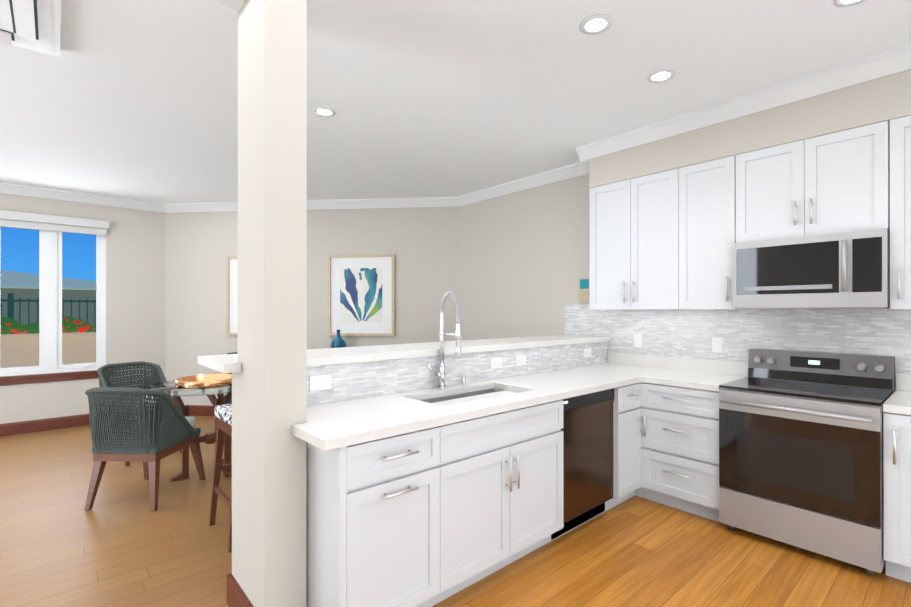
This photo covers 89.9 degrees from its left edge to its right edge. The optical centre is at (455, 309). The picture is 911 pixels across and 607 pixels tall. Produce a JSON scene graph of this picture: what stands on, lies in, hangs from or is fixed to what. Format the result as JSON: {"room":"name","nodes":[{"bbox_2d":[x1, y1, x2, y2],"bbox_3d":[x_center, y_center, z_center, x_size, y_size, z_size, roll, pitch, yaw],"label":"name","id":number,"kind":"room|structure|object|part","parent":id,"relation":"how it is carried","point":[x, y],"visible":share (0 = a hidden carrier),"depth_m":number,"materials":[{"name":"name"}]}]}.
{"room":"kitchen","nodes":[
{"label":"kitchen","id":0,"kind":"room"},
{"bbox_2d":[0,193,165,423],"bbox_3d":[-5.431,0.001,4.798,4.550,2.800,0.140,0,0,-41],"label":"wall","id":1,"kind":"structure","parent":0,"point":[135,285],"depth_m":5.76,"materials":[{"name":"paint"}]},
{"bbox_2d":[0,414,89,435],"bbox_3d":[-5.473,1.333,4.654,4.300,0.135,0.018,0,0,-41],"label":"baseboard","id":2,"kind":"structure","parent":1,"relation":"attached to","point":[21,427],"depth_m":5.27,"materials":[{"name":"brown wood"}]},
{"bbox_2d":[0,226,105,375],"bbox_3d":[-4.758,-0.138,5.365,1.024,1.760,0.101,0,0,-41],"label":"window","id":3,"kind":"structure","parent":1,"relation":"in","point":[50,301],"depth_m":5.36,"materials":[{"name":"white plastic"}]},
{"bbox_2d":[0,210,108,234],"bbox_3d":[-4.699,-1.005,5.300,1.080,0.175,0.072,0,0,-41],"label":"roller blind","id":4,"kind":"object","parent":3,"relation":"attached to","point":[14,219],"visible":1,"depth_m":5.29,"materials":[{"name":"white"}]},
{"bbox_2d":[0,370,110,385],"bbox_3d":[-4.715,0.793,5.315,1.160,0.099,0.070,0,0,-41],"label":"window sill","id":5,"kind":"structure","parent":1,"relation":"attached to","point":[41,378],"depth_m":5.29,"materials":[{"name":"brown wood"}]},
{"bbox_2d":[0,182,164,212],"bbox_3d":[-5.452,-1.346,4.634,4.300,0.105,0.082,0,0,-41],"label":"crown molding","id":6,"kind":"structure","parent":1,"relation":"attached to","point":[31,191],"depth_m":5.46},
{"bbox_2d":[232,372,237,580],"bbox_3d":[0.165,0.842,3.186,3.183,1.115,0.120,0,0,-41],"label":"wall","id":7,"kind":"structure","parent":0,"point":[234,464],"depth_m":2.15,"materials":[{"name":"paint"}]},
{"bbox_2d":[227,573,230,603],"bbox_3d":[-1.081,1.329,2.179,0.018,0.135,0.018,0,0,-41],"label":"baseboard","id":8,"kind":"structure","parent":7,"relation":"attached to","point":[227,586],"depth_m":2.17,"materials":[{"name":"brown wood"}]},
{"bbox_2d":[228,574,253,606],"bbox_3d":[-0.926,1.329,2.003,0.018,0.135,0.450,0,0,-41],"label":"baseboard","id":9,"kind":"structure","parent":7,"relation":"attached to","point":[237,597],"depth_m":2.08,"materials":[{"name":"brown wood"}]},
{"bbox_2d":[198,334,609,372],"bbox_3d":[0.034,0.263,3.268,3.244,0.040,0.485,0,0,-41],"label":"countertop","id":10,"kind":"structure","parent":7,"relation":"on","point":[227,363],"depth_m":2.81,"materials":[{"name":"stone"}]},
{"bbox_2d":[307,341,607,405],"bbox_3d":[0.271,0.386,3.191,2.994,0.203,0.012,0,0,-41],"label":"tile backsplash","id":11,"kind":"structure","parent":7,"relation":"attached to","point":[356,380],"depth_m":2.81,"materials":[{"name":"grey tile"}]},
{"bbox_2d":[310,374,330,390],"bbox_3d":[-0.689,0.373,2.331,0.115,0.075,0.007,0,0,-41],"label":"electrical outlet","id":12,"kind":"object","parent":11,"relation":"attached to","point":[320,382],"visible":1,"depth_m":2.33,"materials":[{"name":"white plastic"}]},
{"bbox_2d":[490,357,501,368],"bbox_3d":[0.286,0.374,3.191,0.115,0.075,0.007,0,0,-41],"label":"electrical outlet","id":13,"kind":"object","parent":11,"relation":"attached to","point":[495,363],"visible":1,"depth_m":3.18,"materials":[{"name":"white plastic"}]},
{"bbox_2d":[515,355,525,365],"bbox_3d":[0.481,0.374,3.363,0.115,0.075,0.007,0,0,-41],"label":"electrical outlet","id":14,"kind":"object","parent":11,"relation":"attached to","point":[520,360],"visible":1,"depth_m":3.36,"materials":[{"name":"white plastic"}]},
{"bbox_2d":[583,348,590,357],"bbox_3d":[1.141,0.375,3.945,0.115,0.075,0.007,0,0,-41],"label":"electrical outlet","id":15,"kind":"object","parent":11,"relation":"attached to","point":[586,352],"visible":1,"depth_m":3.94,"materials":[{"name":"white plastic"}]},
{"bbox_2d":[237,0,306,606],"bbox_3d":[-0.824,-0.003,2.035,0.175,2.800,0.360,0,0,-41],"label":"column","id":16,"kind":"structure","parent":0,"point":[272,254],"depth_m":1.91,"materials":[{"name":"paint"}]},
{"bbox_2d":[213,0,245,10],"bbox_3d":[-0.963,-1.385,1.948,0.148,0.034,0.250,0,0,-41],"label":"trim","id":17,"kind":"structure","parent":16,"relation":"attached to","point":[236,4],"depth_m":2.04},
{"bbox_2d":[166,207,459,405],"bbox_3d":[-1.898,0.003,5.972,4.440,2.800,0.140,0,0,5],"label":"wall","id":18,"kind":"structure","parent":0,"point":[422,244],"depth_m":5.88,"materials":[{"name":"paint"}]},
{"bbox_2d":[189,405,214,415],"bbox_3d":[-1.906,1.334,5.891,3.940,0.135,0.018,0,0,5],"label":"baseboard","id":19,"kind":"structure","parent":18,"relation":"attached to","point":[200,410],"depth_m":6.02,"materials":[{"name":"brown wood"}]},
{"bbox_2d":[226,256,237,334],"bbox_3d":[-2.568,-0.182,5.946,0.870,1.040,0.030,0,0,5],"label":"picture","id":20,"kind":"object","parent":18,"relation":"attached to","point":[231,295],"visible":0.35,"depth_m":5.98,"materials":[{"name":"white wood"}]},
{"bbox_2d":[164,197,459,212],"bbox_3d":[-1.909,-1.345,5.863,4.000,0.105,0.082,0,0,5],"label":"crown molding","id":21,"kind":"structure","parent":18,"relation":"attached to","point":[334,204],"depth_m":5.80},
{"bbox_2d":[328,254,394,335],"bbox_3d":[-1.204,-0.182,5.819,0.870,1.040,0.030,0,0,5],"label":"picture","id":22,"kind":"object","parent":18,"relation":"attached to","point":[361,294],"visible":0.9,"depth_m":5.82,"materials":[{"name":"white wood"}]},
{"bbox_2d":[340,268,381,322],"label":"print","id":23,"kind":"object","parent":22,"relation":"attached to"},
{"bbox_2d":[0,416,910,606],"bbox_3d":[-1.452,1.458,2.212,7.500,0.120,9.600,0,0,-41],"label":"floor","id":24,"kind":"structure","parent":0,"point":[119,544],"depth_m":2.58,"materials":[{"name":"brown wood"}]},
{"bbox_2d":[97,361,180,465],"bbox_3d":[-3.083,0.974,4.459,0.660,0.863,0.548,0,0,33],"label":"chair","id":25,"kind":"object","parent":24,"relation":"on","point":[155,375],"visible":0.31,"depth_m":4.64,"materials":[{"name":"grey wicker"}]},
{"bbox_3d":[-3.164,0.746,4.512,0.468,0.416,0.548,0,0,33],"label":"rail","id":26,"kind":"part","parent":25,"relation":"part of","materials":[{"name":"wicker"}]},
{"bbox_2d":[84,387,205,511],"bbox_3d":[-2.323,0.970,3.448,0.548,0.867,0.660,0,0,2],"label":"chair","id":27,"kind":"object","parent":24,"relation":"on","point":[123,429],"visible":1,"depth_m":3.19,"materials":[{"name":"grey wicker"}]},
{"bbox_3d":[-2.326,0.745,3.352,0.548,0.416,0.468,0,0,2],"label":"rail","id":28,"kind":"part","parent":27,"relation":"part of","materials":[{"name":"wicker"}]},
{"bbox_3d":[-2.323,1.209,3.472,0.500,0.389,0.612,0,0,2],"label":"frame","id":29,"kind":"part","parent":27,"relation":"part of","materials":[{"name":"brown wood"}]},
{"bbox_3d":[-2.322,0.916,3.503,0.390,0.093,0.486,0,0,2],"label":"seat","id":30,"kind":"part","parent":27,"relation":"part of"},
{"bbox_2d":[142,380,231,480],"bbox_3d":[-2.103,1.027,3.919,1.000,0.774,1.000,0,0,-41],"label":"dining table","id":31,"kind":"object","parent":24,"relation":"on","point":[173,391],"visible":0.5,"depth_m":3.77,"materials":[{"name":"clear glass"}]},
{"bbox_2d":[175,374,231,388],"bbox_3d":[-2.118,0.611,3.906,0.480,0.058,0.480,0,0,-41],"label":"copper tray","id":32,"kind":"object","parent":31,"relation":"on","point":[202,381],"visible":0.94,"depth_m":3.81,"materials":[{"name":"brown"}]},
{"bbox_2d":[209,404,231,552],"bbox_3d":[-1.278,1.012,2.953,0.470,0.777,0.470,0,0,-41],"label":"stool","id":33,"kind":"object","parent":24,"relation":"on","point":[223,414],"visible":0.35,"depth_m":2.94,"materials":[{"name":"brown wood"}]},
{"bbox_3d":[-1.278,0.660,2.954,0.420,0.073,0.420,0,0,-41],"label":"seat","id":34,"kind":"part","parent":33,"relation":"part of","materials":[{"name":"fabric"}]},
{"bbox_2d":[294,419,455,606],"bbox_3d":[-0.371,0.960,2.073,0.553,0.875,0.419,0,0,-41],"label":"base cabinet","id":35,"kind":"object","parent":24,"relation":"on","point":[431,497],"depth_m":1.90,"materials":[{"name":"white wood"}]},
{"bbox_2d":[292,363,675,450],"bbox_3d":[0.456,0.504,2.929,3.059,0.039,0.622,0,0,-41],"label":"countertop","id":36,"kind":"structure","parent":35,"relation":"on","point":[328,424],"depth_m":2.30,"materials":[{"name":"white stone"}]},
{"bbox_2d":[426,291,460,390],"bbox_3d":[-0.076,0.185,2.726,0.160,0.597,0.196,0,0,-41],"label":"faucet","id":37,"kind":"object","parent":36,"relation":"on","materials":[{"name":"silver metal"}]},
{"bbox_2d":[416,387,511,402],"bbox_3d":[0.097,0.626,2.657,0.753,0.231,0.379,0,0,-41],"label":"sink","id":38,"kind":"object","parent":36,"relation":"in","point":[473,392],"depth_m":2.80,"materials":[{"name":"silver metal"}]},
{"bbox_2d":[456,395,567,592],"bbox_3d":[0.122,0.961,2.508,1.000,0.875,0.419,0,0,-41],"label":"base cabinet","id":39,"kind":"object","parent":24,"relation":"on","point":[508,460],"depth_m":2.35,"materials":[{"name":"white wood"}]},
{"bbox_2d":[560,387,619,535],"bbox_3d":[0.767,0.966,3.004,0.744,0.867,0.309,0,0,-41],"label":"base cabinet","id":40,"kind":"object","parent":24,"relation":"on","point":[590,423],"depth_m":2.92,"materials":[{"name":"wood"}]},
{"bbox_2d":[551,388,613,539],"bbox_3d":[0.762,0.964,3.010,0.609,0.862,0.294,0,0,-41],"label":"dishwasher","id":41,"kind":"object","parent":40,"relation":"in","point":[587,430],"depth_m":2.90,"materials":[{"name":"black metal"}]},
{"bbox_2d":[620,379,639,502],"bbox_3d":[1.093,0.962,3.363,0.340,0.875,0.422,0,0,-41],"label":"base cabinet","id":42,"kind":"object","parent":24,"relation":"on","point":[629,392],"depth_m":3.21,"materials":[{"name":"white wood"}]},
{"bbox_2d":[640,379,719,521],"bbox_3d":[1.723,0.962,3.308,0.649,0.875,0.540,0,0,-41],"label":"base cabinet","id":43,"kind":"object","parent":24,"relation":"on","point":[679,426],"depth_m":3.11,"materials":[{"name":"white wood"}]},
{"bbox_2d":[640,371,747,390],"bbox_3d":[1.746,0.504,3.311,0.622,0.039,0.513,0,0,-41],"label":"countertop","id":44,"kind":"structure","parent":43,"relation":"on","point":[685,378],"depth_m":3.23,"materials":[{"name":"white stone"}]},
{"bbox_2d":[719,349,894,575],"bbox_3d":[2.134,0.841,2.797,0.717,1.115,0.754,0,0,-41],"label":"range","id":45,"kind":"object","parent":24,"relation":"on","point":[800,449],"visible":0.94,"depth_m":2.61,"materials":[{"name":"silver metal"}]},
{"bbox_2d":[883,407,910,582],"bbox_3d":[2.570,0.961,2.377,0.610,0.875,0.444,0,0,-41],"label":"base cabinet","id":46,"kind":"object","parent":24,"relation":"on","point":[896,424],"depth_m":2.30,"materials":[{"name":"white wood"}]},
{"bbox_2d":[883,391,910,410],"bbox_3d":[2.699,0.503,2.231,0.622,0.039,0.835,0,0,-41],"label":"countertop","id":47,"kind":"structure","parent":46,"relation":"on","point":[899,400],"depth_m":2.38,"materials":[{"name":"white stone"}]},
{"bbox_3d":[-1.733,0.970,5.700,1.153,0.865,1.193,0,0,-41],"label":"console","id":48,"kind":"object","parent":24,"relation":"on","visible":0},
{"bbox_2d":[331,330,345,347],"bbox_3d":[-1.454,0.394,5.669,0.184,0.285,0.184,0,0,-41],"label":"vase","id":49,"kind":"object","parent":48,"relation":"on","point":[338,341],"visible":0.75,"depth_m":5.61,"materials":[{"name":"glass"}]},
{"bbox_2d":[0,0,910,202],"bbox_3d":[-1.452,-1.462,2.217,7.500,0.120,9.600,0,0,-41],"label":"ceiling","id":50,"kind":"structure","parent":0,"point":[133,99],"depth_m":2.82,"materials":[{"name":"paint"}]},
{"bbox_2d":[0,0,60,57],"bbox_3d":[-2.167,-1.355,1.779,0.950,0.094,0.950,0,0,-41],"label":"ceiling vent","id":51,"kind":"object","parent":50,"relation":"in","point":[34,25],"visible":1,"depth_m":2.14,"materials":[{"name":"white plastic"}]},
{"bbox_2d":[313,107,335,116],"bbox_3d":[-0.928,-1.396,3.225,0.156,0.008,0.156,0,0,-41],"label":"recessed light","id":52,"kind":"object","parent":50,"relation":"in","point":[324,111],"visible":1,"depth_m":3.22,"materials":[{"name":"white plastic"}]},
{"bbox_2d":[580,14,612,34],"bbox_3d":[0.689,-1.398,2.238,0.156,0.008,0.156,0,0,-41],"label":"recessed light","id":53,"kind":"object","parent":50,"relation":"in","point":[595,24],"visible":1,"depth_m":2.23,"materials":[{"name":"white plastic"}]},
{"bbox_2d":[647,69,674,82],"bbox_3d":[1.230,-1.397,2.729,0.156,0.008,0.156,0,0,-41],"label":"recessed light","id":54,"kind":"object","parent":50,"relation":"in","point":[660,75],"visible":1,"depth_m":2.72,"materials":[{"name":"white plastic"}]},
{"bbox_2d":[834,0,864,6],"bbox_3d":[1.781,-1.398,2.028,0.156,0.008,0.156,0,0,-41],"label":"recessed light","id":55,"kind":"object","parent":50,"relation":"in","point":[842,3],"visible":1,"depth_m":2.08,"materials":[{"name":"white plastic"}]},
{"bbox_2d":[460,174,895,390],"bbox_3d":[2.203,-0.001,3.392,0.140,2.800,6.530,0,0,-41],"label":"wall","id":56,"kind":"structure","parent":0,"point":[524,261],"depth_m":4.94,"materials":[{"name":"paint"}]},
{"bbox_2d":[457,160,588,205],"bbox_3d":[0.708,-1.346,4.921,0.082,0.105,2.060,0,0,-41],"label":"crown molding","id":57,"kind":"structure","parent":56,"relation":"attached to","point":[556,175],"depth_m":4.84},
{"bbox_2d":[579,278,589,301],"bbox_3d":[1.238,-0.187,4.361,0.021,0.225,0.120,0,0,-41],"label":"picture","id":58,"kind":"object","parent":56,"relation":"attached to","point":[584,289],"visible":0.79,"depth_m":4.36,"materials":[{"name":"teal paper"}]},
{"bbox_2d":[590,171,665,309],"bbox_3d":[1.554,-0.525,3.755,0.346,1.050,0.808,0,0,-41],"label":"upper cabinet","id":59,"kind":"object","parent":56,"relation":"attached to","point":[664,240],"depth_m":3.67,"materials":[{"name":"white wood"}]},
{"bbox_2d":[666,153,749,309],"bbox_3d":[1.907,-0.526,3.356,0.346,1.050,0.495,0,0,-41],"label":"upper cabinet","id":60,"kind":"object","parent":56,"relation":"attached to","point":[706,201],"depth_m":3.26,"materials":[{"name":"white wood"}]},
{"bbox_2d":[565,304,910,389],"bbox_3d":[2.152,0.218,3.333,0.012,0.538,3.210,0,0,-41],"label":"tile backsplash","id":61,"kind":"structure","parent":56,"relation":"attached to","point":[741,333],"depth_m":3.34,"materials":[{"name":"grey tile"}]},
{"bbox_2d":[634,334,641,347],"bbox_3d":[1.585,0.270,3.960,0.007,0.115,0.072,0,0,-41],"label":"electrical outlet","id":62,"kind":"object","parent":61,"relation":"attached to","point":[637,340],"visible":1,"depth_m":3.96,"materials":[{"name":"white plastic"}]},
{"bbox_2d":[712,337,722,352],"bbox_3d":[2.002,0.270,3.488,0.007,0.115,0.072,0,0,-41],"label":"electrical outlet","id":63,"kind":"object","parent":61,"relation":"attached to","point":[717,344],"visible":1,"depth_m":3.48,"materials":[{"name":"white plastic"}]},
{"bbox_2d":[608,352,910,390],"bbox_3d":[2.297,0.434,3.143,0.018,0.100,2.734,0,0,-41],"label":"backsplash","id":64,"kind":"structure","parent":56,"relation":"attached to","point":[903,382],"depth_m":3.61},
{"bbox_2d":[746,121,893,241],"bbox_3d":[2.282,-0.751,2.931,0.346,0.601,0.758,0,0,-41],"label":"upper cabinet","id":65,"kind":"object","parent":56,"relation":"attached to","point":[837,182],"depth_m":2.76,"materials":[{"name":"white wood"}]},
{"bbox_2d":[733,228,889,308],"bbox_3d":[2.240,-0.227,2.892,0.459,0.439,0.754,0,0,-41],"label":"microwave","id":66,"kind":"object","parent":65,"relation":"attached to","point":[851,269],"visible":0.94,"depth_m":2.73,"materials":[{"name":"silver metal"}]},
{"bbox_2d":[890,115,910,308],"bbox_3d":[2.657,-0.527,2.505,0.346,1.050,0.496,0,0,-41],"label":"upper cabinet","id":67,"kind":"object","parent":56,"relation":"attached to","point":[900,128],"depth_m":2.49,"materials":[{"name":"white wood"}]},
{"bbox_2d":[589,70,910,187],"bbox_3d":[2.667,-1.228,2.496,0.351,0.348,4.170,0,0,-41],"label":"wall","id":68,"kind":"structure","parent":0,"point":[886,98],"depth_m":2.96,"materials":[{"name":"paint"}]},
{"bbox_2d":[576,44,910,161],"bbox_3d":[2.478,-1.350,2.383,0.082,0.105,4.250,0,0,-41],"label":"crown molding","id":69,"kind":"structure","parent":68,"relation":"attached to","point":[883,64],"depth_m":2.93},
{"label":"outside","id":70,"kind":"structure","parent":0,"visible":0},
{"bbox_3d":[-26.166,1.578,23.349,44.000,0.200,54.800,0,0,-41],"label":"ground","id":71,"kind":"structure","parent":70,"visible":0},
{"bbox_2d":[1,288,95,333],"bbox_3d":[-31.283,0.290,14.036,32.000,2.350,10.000,0,0,-41],"label":"building","id":72,"kind":"structure","parent":71,"relation":"on","point":[26,294],"depth_m":19.36,"materials":[{"name":"grey"}]},
{"bbox_2d":[1,270,95,289],"bbox_3d":[-31.283,-1.410,14.039,36.000,1.050,13.000,0,0,-41],"label":"building roof","id":73,"kind":"structure","parent":72,"relation":"on","point":[12,279],"depth_m":19.60,"materials":[{"name":"grey"}]},
{"bbox_2d":[1,293,95,333],"bbox_3d":[-8.540,0.581,7.829,18.100,1.750,0.080,0,0,-41],"label":"fence","id":74,"kind":"object","parent":71,"relation":"on","point":[10,300],"visible":0.08,"depth_m":8.41,"materials":[{"name":"green"}]},
{"bbox_2d":[1,332,95,367],"bbox_3d":[-7.361,0.919,6.568,22.000,1.070,0.450,0,0,-41],"label":"planter","id":75,"kind":"object","parent":71,"relation":"on","point":[19,350],"depth_m":7.08,"materials":[{"name":"beige concrete"}]},
{"bbox_2d":[1,316,95,334],"bbox_3d":[-6.959,0.240,6.917,15.315,0.289,0.422,0,0,-41],"label":"flowers","id":76,"kind":"object","parent":75,"relation":"in","point":[70,324],"visible":0.17,"depth_m":7.16,"materials":[{"name":"green plant"}]}
]}

